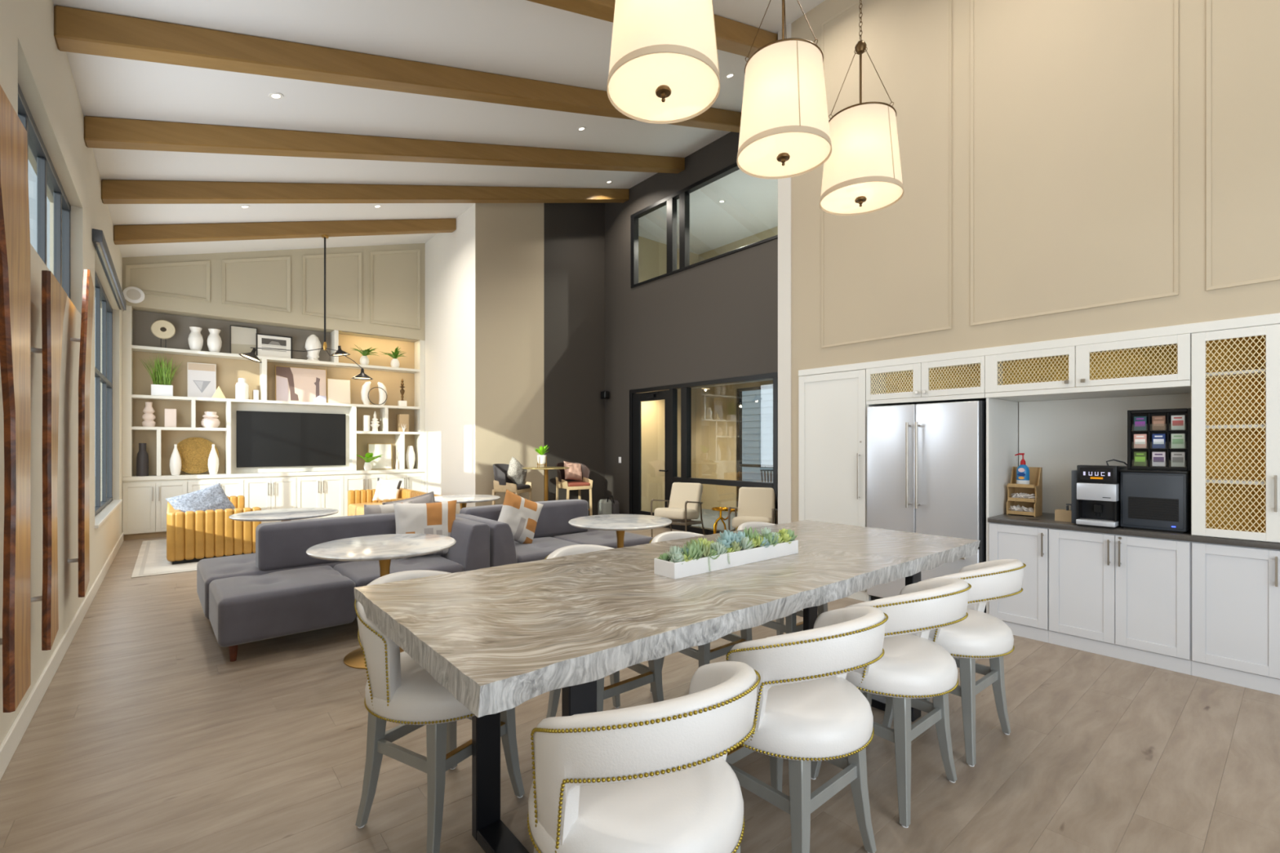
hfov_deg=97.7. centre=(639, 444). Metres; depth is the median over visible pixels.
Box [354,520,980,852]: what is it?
dining table
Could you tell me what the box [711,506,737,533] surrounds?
side table
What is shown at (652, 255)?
wall
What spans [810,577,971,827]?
bar stool
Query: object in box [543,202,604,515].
wall
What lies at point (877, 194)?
diffuser
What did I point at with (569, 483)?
seat cushion
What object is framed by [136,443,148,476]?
bottle vase
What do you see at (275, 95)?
recessed light
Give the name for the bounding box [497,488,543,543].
throw pillow
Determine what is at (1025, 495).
sachets
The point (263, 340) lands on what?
framed print
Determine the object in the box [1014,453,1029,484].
bottle
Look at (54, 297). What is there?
wood slab
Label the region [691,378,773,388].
ceiling
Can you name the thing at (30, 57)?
wall
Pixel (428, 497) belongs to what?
throw pillow
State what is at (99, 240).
roller shade
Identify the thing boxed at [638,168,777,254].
ceiling
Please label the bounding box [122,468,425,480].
countertop
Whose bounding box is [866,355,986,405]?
upper cabinet
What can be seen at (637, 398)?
door
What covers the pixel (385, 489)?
throw pillow
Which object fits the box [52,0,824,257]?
ceiling
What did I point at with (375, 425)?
figurine
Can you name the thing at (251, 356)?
chandelier
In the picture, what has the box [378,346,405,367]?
potted plant
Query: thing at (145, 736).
floor
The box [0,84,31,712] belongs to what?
wood slab
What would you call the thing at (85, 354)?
wood slab
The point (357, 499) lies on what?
sofa
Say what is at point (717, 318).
wall
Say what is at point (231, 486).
base cabinet
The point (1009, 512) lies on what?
shelf
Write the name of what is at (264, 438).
television
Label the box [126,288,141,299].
grille
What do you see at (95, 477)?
ground
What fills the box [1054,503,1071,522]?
kraft box
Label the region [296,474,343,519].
base cabinet
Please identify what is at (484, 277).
wall
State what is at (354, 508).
seat cushion
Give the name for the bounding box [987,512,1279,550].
countertop
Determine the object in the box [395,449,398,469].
vase
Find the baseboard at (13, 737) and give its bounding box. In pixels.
[0,533,123,780]
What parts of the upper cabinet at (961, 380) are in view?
door, rail, door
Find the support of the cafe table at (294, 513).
on the floor
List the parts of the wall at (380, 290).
panel moulding, panel moulding, panel moulding, panel moulding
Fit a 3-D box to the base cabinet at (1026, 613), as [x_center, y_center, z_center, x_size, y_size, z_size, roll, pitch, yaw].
[3.213,1.063,4.596,0.752,0.873,0.404,0,0,-40]
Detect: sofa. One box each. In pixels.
[196,512,489,662]
[347,488,440,515]
[455,499,653,567]
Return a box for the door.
[632,390,669,527]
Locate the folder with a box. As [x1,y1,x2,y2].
[395,413,408,431]
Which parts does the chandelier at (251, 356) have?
lamp shade, arm, rod, lamp shade, arm, lamp shade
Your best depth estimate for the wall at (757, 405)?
17.45 m
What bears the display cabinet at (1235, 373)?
on the countertop at (1046, 520)
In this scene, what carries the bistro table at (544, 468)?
on the floor
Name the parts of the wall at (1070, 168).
panel moulding, panel moulding, panel moulding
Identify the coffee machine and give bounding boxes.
[1071,459,1127,528]
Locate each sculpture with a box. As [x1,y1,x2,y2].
[360,381,386,404]
[368,386,386,404]
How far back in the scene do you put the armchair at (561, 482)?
10.40 m
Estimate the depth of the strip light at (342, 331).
11.18 m
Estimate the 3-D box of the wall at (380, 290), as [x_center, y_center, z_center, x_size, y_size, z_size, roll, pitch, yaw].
[-6.488,-1.440,10.451,4.666,5.920,0.641,0,0,-40]
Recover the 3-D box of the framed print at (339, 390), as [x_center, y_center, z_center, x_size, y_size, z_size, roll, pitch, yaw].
[-5.838,-1.042,10.845,0.415,0.490,0.049,0,0,-40]
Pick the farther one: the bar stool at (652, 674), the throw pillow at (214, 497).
the throw pillow at (214, 497)
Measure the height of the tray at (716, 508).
0.030 m
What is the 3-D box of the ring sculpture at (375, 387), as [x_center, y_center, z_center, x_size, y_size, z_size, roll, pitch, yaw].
[-5.253,-0.978,11.185,0.364,0.364,0.040,0,0,-40]
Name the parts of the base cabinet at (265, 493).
door, handle, door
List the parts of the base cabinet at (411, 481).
door, door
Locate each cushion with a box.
[208,565,355,647]
[333,555,463,619]
[348,502,382,515]
[514,537,580,563]
[516,484,529,489]
[552,530,653,548]
[567,481,590,486]
[653,507,698,519]
[668,482,702,514]
[731,515,774,528]
[737,487,775,522]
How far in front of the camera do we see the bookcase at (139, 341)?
9.94 m
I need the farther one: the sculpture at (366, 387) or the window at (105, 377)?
the sculpture at (366, 387)
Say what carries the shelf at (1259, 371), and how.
attached to the display cabinet at (1235, 373)
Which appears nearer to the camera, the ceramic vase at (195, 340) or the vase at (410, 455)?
the ceramic vase at (195, 340)
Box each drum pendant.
[606,0,720,124]
[736,0,831,178]
[819,0,904,215]
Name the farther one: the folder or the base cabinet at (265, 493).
the folder
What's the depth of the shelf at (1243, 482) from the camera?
3.58 m
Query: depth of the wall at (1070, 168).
4.28 m
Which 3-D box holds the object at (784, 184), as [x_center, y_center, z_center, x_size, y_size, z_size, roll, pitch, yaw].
[1.565,-1.515,6.052,0.012,6.030,0.166,0,0,-40]
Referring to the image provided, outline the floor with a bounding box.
[0,508,1279,852]
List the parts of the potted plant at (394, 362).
pot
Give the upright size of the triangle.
0.213 m
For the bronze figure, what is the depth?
11.51 m
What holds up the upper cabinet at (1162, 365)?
attached to the wall at (1070, 168)
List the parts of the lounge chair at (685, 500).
leg, armrest, cross rail, cross rail, leg, rail, armrest, leg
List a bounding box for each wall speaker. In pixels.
[122,286,144,303]
[600,391,609,399]
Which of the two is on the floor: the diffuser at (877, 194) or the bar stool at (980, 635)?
the bar stool at (980, 635)
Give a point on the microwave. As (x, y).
(1156, 500)
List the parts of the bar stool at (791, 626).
backrest, leg, leg, leg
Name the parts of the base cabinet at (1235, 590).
handle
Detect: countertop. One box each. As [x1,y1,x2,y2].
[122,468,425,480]
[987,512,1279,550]
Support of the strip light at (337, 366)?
attached to the bookcase at (139, 341)
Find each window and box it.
[17,83,71,300]
[94,270,122,528]
[629,372,777,534]
[631,162,777,288]
[737,385,773,506]
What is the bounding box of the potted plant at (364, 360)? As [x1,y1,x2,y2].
[353,344,377,364]
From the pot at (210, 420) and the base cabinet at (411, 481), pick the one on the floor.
the base cabinet at (411, 481)
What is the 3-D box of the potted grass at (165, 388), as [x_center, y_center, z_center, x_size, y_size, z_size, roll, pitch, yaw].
[-7.770,-1.154,9.089,0.608,0.715,0.348,0,0,-40]
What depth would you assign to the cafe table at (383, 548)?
3.87 m
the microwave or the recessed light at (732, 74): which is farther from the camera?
the recessed light at (732, 74)
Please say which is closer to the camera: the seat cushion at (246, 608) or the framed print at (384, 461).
the seat cushion at (246, 608)
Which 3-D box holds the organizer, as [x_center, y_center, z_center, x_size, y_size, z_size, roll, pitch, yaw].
[3.232,0.388,4.700,0.190,0.400,0.205,0,0,-40]
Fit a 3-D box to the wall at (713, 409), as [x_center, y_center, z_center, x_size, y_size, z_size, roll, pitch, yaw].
[2.479,-0.090,10.089,2.754,3.220,6.800,0,0,-40]
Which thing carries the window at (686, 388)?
in the wall at (717, 318)
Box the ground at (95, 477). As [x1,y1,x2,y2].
[94,476,95,505]
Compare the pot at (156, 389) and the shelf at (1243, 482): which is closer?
the shelf at (1243, 482)
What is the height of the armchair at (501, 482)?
1.171 m
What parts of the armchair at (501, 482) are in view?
leg, backrest, armrest, armrest, seat rail, leg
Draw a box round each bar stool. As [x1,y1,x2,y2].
[354,569,524,852]
[526,661,760,852]
[545,544,663,718]
[649,531,751,693]
[725,606,888,852]
[735,521,827,635]
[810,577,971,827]
[882,559,1026,766]
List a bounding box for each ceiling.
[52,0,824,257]
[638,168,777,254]
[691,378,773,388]
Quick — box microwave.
[1119,468,1191,533]
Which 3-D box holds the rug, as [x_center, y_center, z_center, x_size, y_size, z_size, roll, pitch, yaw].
[-5.284,1.494,8.682,3.750,0.012,3.100,0,0,-40]
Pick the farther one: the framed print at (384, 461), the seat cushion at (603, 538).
the framed print at (384, 461)
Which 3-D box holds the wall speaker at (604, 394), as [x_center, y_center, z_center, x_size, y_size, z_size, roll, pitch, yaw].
[-0.703,-1.020,11.404,0.160,0.160,0.170,0,0,-40]
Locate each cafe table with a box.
[228,507,338,521]
[306,533,456,669]
[434,494,500,509]
[568,514,671,548]
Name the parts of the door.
rail, rail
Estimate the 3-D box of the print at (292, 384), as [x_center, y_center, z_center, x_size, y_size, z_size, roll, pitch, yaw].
[-6.356,-1.127,10.497,0.835,0.660,0.059,0,0,-40]
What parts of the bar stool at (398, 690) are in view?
leg, backrest, nailhead trim, seat, leg, leg, kick plate, leg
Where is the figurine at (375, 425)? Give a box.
[369,411,379,431]
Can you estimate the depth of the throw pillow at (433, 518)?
5.15 m
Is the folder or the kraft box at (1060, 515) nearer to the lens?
the kraft box at (1060, 515)
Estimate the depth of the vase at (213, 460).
9.50 m
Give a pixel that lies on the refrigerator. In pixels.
(926, 462)
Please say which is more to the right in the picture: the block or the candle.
the candle
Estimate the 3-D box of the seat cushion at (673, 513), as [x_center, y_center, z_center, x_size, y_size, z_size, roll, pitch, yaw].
[0.600,1.116,9.089,0.540,0.215,0.640,0,0,29]
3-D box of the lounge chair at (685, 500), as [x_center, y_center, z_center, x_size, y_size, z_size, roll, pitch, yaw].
[0.638,1.071,9.160,0.645,0.866,0.830,0,0,29]
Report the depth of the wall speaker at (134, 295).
8.77 m
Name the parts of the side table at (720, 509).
branch leg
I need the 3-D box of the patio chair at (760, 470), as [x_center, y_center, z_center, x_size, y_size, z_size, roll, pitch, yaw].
[3.328,1.083,14.161,0.540,0.877,0.598,0,0,12]
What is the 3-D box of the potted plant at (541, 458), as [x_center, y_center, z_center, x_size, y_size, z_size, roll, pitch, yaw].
[-1.697,0.194,9.628,0.270,0.398,0.259,0,0,-40]
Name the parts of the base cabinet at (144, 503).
door, door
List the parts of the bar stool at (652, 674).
leg, backrest, leg, leg, kick plate, leg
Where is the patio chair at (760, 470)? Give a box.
[760,470,773,482]
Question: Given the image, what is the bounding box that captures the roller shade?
[92,228,126,311]
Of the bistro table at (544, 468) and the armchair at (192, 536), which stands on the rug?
the armchair at (192, 536)
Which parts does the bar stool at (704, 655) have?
leg, backrest, leg, kick plate, leg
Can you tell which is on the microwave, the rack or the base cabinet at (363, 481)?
the rack
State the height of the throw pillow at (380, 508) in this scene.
0.449 m
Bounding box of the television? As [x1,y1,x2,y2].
[236,410,346,467]
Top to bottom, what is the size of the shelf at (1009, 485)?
0.028 m
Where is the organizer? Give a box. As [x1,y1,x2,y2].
[1006,466,1042,516]
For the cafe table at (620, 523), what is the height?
0.791 m
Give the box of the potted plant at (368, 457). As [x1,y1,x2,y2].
[356,453,382,470]
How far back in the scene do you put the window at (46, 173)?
4.14 m
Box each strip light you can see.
[337,365,415,372]
[342,331,416,340]
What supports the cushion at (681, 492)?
on the lounge chair at (685, 500)
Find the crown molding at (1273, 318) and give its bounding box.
[798,312,1279,376]
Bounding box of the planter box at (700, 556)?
[653,526,798,579]
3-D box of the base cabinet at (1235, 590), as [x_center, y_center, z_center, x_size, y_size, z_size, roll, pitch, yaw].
[4.095,1.063,3.541,0.752,0.873,0.798,0,0,-40]
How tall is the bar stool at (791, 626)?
0.938 m
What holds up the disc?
on the countertop at (406, 470)
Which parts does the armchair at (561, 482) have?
leg, armrest, leg, backrest, seat rail, leg, armrest, leg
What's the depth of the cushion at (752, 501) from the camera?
8.28 m
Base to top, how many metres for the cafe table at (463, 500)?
0.791 m
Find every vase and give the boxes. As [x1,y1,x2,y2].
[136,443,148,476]
[142,401,155,426]
[169,444,181,475]
[187,326,203,351]
[206,328,222,352]
[207,444,218,474]
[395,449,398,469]
[405,445,415,469]
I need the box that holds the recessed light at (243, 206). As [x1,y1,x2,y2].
[240,204,250,208]
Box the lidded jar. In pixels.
[235,377,248,399]
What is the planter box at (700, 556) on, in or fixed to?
on the dining table at (500, 638)
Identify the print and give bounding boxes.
[187,362,216,397]
[230,324,257,355]
[256,333,292,358]
[275,365,327,402]
[326,377,351,404]
[367,443,392,469]
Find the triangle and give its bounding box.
[212,386,225,398]
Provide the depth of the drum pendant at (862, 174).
3.43 m
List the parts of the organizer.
panel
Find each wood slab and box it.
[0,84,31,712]
[30,270,66,650]
[67,269,93,597]
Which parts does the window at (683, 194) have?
frame post, frame post, frame post, frame sill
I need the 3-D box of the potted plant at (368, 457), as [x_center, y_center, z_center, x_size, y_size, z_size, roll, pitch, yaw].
[-5.312,0.324,10.975,0.591,0.351,0.395,0,0,-40]
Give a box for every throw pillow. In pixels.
[165,483,235,512]
[364,501,411,515]
[372,477,402,501]
[382,491,435,504]
[393,500,456,559]
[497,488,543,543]
[506,456,527,484]
[564,461,582,481]
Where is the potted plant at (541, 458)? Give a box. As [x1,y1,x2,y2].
[533,444,549,467]
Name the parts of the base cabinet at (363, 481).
door, door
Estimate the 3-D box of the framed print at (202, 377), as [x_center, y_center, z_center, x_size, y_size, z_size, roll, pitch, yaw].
[-7.484,-1.097,9.547,0.385,0.600,0.050,0,0,-40]
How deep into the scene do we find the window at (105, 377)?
7.54 m
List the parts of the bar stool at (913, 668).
leg, leg, seat, leg, backrest, nailhead trim, leg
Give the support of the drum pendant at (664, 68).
hanging from the ceiling at (425, 112)
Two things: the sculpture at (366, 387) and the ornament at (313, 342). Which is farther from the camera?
the sculpture at (366, 387)
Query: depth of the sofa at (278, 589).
4.55 m
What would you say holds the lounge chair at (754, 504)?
on the floor
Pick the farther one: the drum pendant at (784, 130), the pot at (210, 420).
the pot at (210, 420)
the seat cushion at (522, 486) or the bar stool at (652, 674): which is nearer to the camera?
the bar stool at (652, 674)
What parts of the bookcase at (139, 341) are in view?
shelf, panel, panel, panel, shelf, shelf, tv panel, panel, panel, panel, shelf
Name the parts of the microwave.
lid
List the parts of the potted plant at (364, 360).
pot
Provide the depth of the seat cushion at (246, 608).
4.08 m
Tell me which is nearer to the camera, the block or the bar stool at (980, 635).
the bar stool at (980, 635)
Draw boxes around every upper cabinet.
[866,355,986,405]
[985,333,1191,401]
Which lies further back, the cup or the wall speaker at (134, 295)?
the cup
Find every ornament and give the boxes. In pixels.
[151,320,175,347]
[304,334,321,360]
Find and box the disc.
[172,437,218,474]
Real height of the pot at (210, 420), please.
0.275 m
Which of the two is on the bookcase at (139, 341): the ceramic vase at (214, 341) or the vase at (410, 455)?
the ceramic vase at (214, 341)
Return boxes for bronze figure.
[397,378,406,406]
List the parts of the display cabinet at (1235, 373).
handle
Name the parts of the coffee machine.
bean tank, spout, silver panel, power cord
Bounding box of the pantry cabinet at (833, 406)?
[798,368,866,601]
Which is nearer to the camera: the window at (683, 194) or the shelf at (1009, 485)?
the shelf at (1009, 485)
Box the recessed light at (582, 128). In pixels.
[577,126,586,130]
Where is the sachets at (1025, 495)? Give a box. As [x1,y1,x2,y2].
[1010,493,1037,500]
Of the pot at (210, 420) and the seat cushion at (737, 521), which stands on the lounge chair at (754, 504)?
the seat cushion at (737, 521)
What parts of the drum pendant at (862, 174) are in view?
rod, chain, lamp shade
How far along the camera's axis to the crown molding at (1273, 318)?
4.10 m
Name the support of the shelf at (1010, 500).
attached to the organizer
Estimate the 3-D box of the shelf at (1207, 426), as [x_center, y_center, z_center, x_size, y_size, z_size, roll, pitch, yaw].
[3.846,-0.116,3.591,0.290,0.020,0.353,0,0,-40]
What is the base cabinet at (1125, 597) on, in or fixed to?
on the floor
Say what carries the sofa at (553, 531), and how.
on the floor
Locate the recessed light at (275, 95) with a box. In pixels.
[268,92,283,99]
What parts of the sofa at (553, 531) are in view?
arm, backrest, seat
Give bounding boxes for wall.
[0,0,122,744]
[122,243,425,474]
[424,203,543,514]
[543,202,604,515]
[604,131,777,528]
[638,226,777,283]
[640,380,773,512]
[742,388,773,487]
[791,0,1279,522]
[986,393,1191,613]
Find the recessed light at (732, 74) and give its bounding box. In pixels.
[724,72,734,78]
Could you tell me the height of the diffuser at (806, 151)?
0.001 m
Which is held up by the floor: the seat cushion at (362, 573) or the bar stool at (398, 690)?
the bar stool at (398, 690)
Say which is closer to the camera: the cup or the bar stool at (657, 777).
the bar stool at (657, 777)
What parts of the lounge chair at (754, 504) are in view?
leg, leg, leg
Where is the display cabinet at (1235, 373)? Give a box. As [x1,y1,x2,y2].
[1191,324,1279,542]
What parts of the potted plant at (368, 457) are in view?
pot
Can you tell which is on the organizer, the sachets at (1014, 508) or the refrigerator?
the sachets at (1014, 508)
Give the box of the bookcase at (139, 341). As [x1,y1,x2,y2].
[122,305,425,476]
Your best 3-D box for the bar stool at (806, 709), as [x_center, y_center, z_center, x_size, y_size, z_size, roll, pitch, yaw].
[0.556,1.031,2.041,0.643,0.938,0.616,0,0,32]
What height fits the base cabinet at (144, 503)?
0.934 m
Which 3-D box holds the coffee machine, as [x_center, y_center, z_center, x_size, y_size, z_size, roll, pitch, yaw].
[3.430,0.346,4.141,0.495,0.483,0.296,0,0,-40]
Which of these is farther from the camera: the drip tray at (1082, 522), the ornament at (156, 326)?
the ornament at (156, 326)
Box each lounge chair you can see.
[650,482,704,537]
[728,487,777,531]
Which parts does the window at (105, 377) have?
rail, frame, sill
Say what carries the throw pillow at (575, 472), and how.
on the armchair at (561, 482)
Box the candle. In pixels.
[363,415,369,431]
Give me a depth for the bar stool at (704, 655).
3.30 m
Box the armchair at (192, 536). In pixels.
[166,495,261,564]
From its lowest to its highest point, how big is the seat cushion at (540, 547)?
0.348 m
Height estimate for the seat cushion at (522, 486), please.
0.075 m
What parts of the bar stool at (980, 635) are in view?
leg, leg, backrest, seat, nailhead trim, leg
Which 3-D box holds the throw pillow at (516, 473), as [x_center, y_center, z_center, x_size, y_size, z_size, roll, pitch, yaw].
[-2.159,0.497,9.825,0.244,0.596,0.606,0,0,29]
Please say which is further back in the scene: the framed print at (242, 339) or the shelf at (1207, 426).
the framed print at (242, 339)
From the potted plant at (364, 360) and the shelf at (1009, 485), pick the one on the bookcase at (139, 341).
the potted plant at (364, 360)
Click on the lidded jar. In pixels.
(242, 388)
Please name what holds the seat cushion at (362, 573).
on the sofa at (278, 589)
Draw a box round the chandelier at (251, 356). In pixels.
[238,235,373,379]
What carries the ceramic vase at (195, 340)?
on the bookcase at (139, 341)
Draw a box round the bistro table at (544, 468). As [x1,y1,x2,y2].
[522,466,569,501]
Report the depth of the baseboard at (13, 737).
3.39 m
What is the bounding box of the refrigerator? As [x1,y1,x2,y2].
[866,400,986,613]
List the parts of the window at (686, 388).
frame post, frame post, frame rail, frame rail, frame post, frame rail, frame rail, frame post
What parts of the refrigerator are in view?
door, handle, handle, freezer drawer, door, trim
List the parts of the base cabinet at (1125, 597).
door, handle, handle, door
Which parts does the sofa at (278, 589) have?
leg, seat, backrest, arm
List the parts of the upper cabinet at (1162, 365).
door, rail, door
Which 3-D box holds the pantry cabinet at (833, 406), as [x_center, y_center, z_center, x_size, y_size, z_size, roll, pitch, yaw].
[2.183,0.388,5.843,0.772,2.225,0.747,0,0,-40]
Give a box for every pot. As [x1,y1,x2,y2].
[151,384,173,395]
[200,411,220,427]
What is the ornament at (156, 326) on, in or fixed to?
on the bookcase at (139, 341)
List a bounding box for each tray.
[711,506,728,511]
[1075,517,1119,527]
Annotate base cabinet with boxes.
[122,479,187,540]
[187,477,244,497]
[244,475,296,523]
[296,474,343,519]
[343,473,386,515]
[386,471,424,492]
[988,522,1048,643]
[1048,528,1191,675]
[1191,541,1279,695]
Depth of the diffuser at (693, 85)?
2.48 m
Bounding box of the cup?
[253,390,258,399]
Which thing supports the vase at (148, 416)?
on the bookcase at (139, 341)
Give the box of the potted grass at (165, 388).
[138,354,182,395]
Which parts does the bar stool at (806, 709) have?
kick plate, leg, leg, backrest, nailhead trim, seat, leg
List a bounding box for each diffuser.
[608,53,719,120]
[737,132,830,176]
[820,181,902,213]
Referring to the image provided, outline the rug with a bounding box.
[131,538,198,577]
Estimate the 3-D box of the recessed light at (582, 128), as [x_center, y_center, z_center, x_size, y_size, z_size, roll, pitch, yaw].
[-0.793,-4.285,7.575,0.123,0.037,0.119,0,0,41]
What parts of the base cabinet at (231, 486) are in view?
door, door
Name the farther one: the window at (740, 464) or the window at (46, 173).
the window at (740, 464)
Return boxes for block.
[164,408,176,426]
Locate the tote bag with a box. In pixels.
[598,495,619,515]
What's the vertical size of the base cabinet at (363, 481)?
0.934 m
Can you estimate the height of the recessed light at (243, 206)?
0.037 m
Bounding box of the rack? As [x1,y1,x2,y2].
[1127,408,1191,471]
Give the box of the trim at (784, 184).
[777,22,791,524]
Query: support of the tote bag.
on the floor
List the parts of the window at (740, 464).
frame post, frame rail, frame rail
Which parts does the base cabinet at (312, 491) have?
door, door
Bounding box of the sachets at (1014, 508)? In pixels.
[1008,505,1034,512]
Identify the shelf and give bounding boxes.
[1007,483,1035,488]
[1007,497,1035,502]
[1007,510,1034,515]
[1205,368,1266,379]
[1205,424,1266,429]
[1205,477,1266,484]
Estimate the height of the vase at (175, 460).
0.510 m

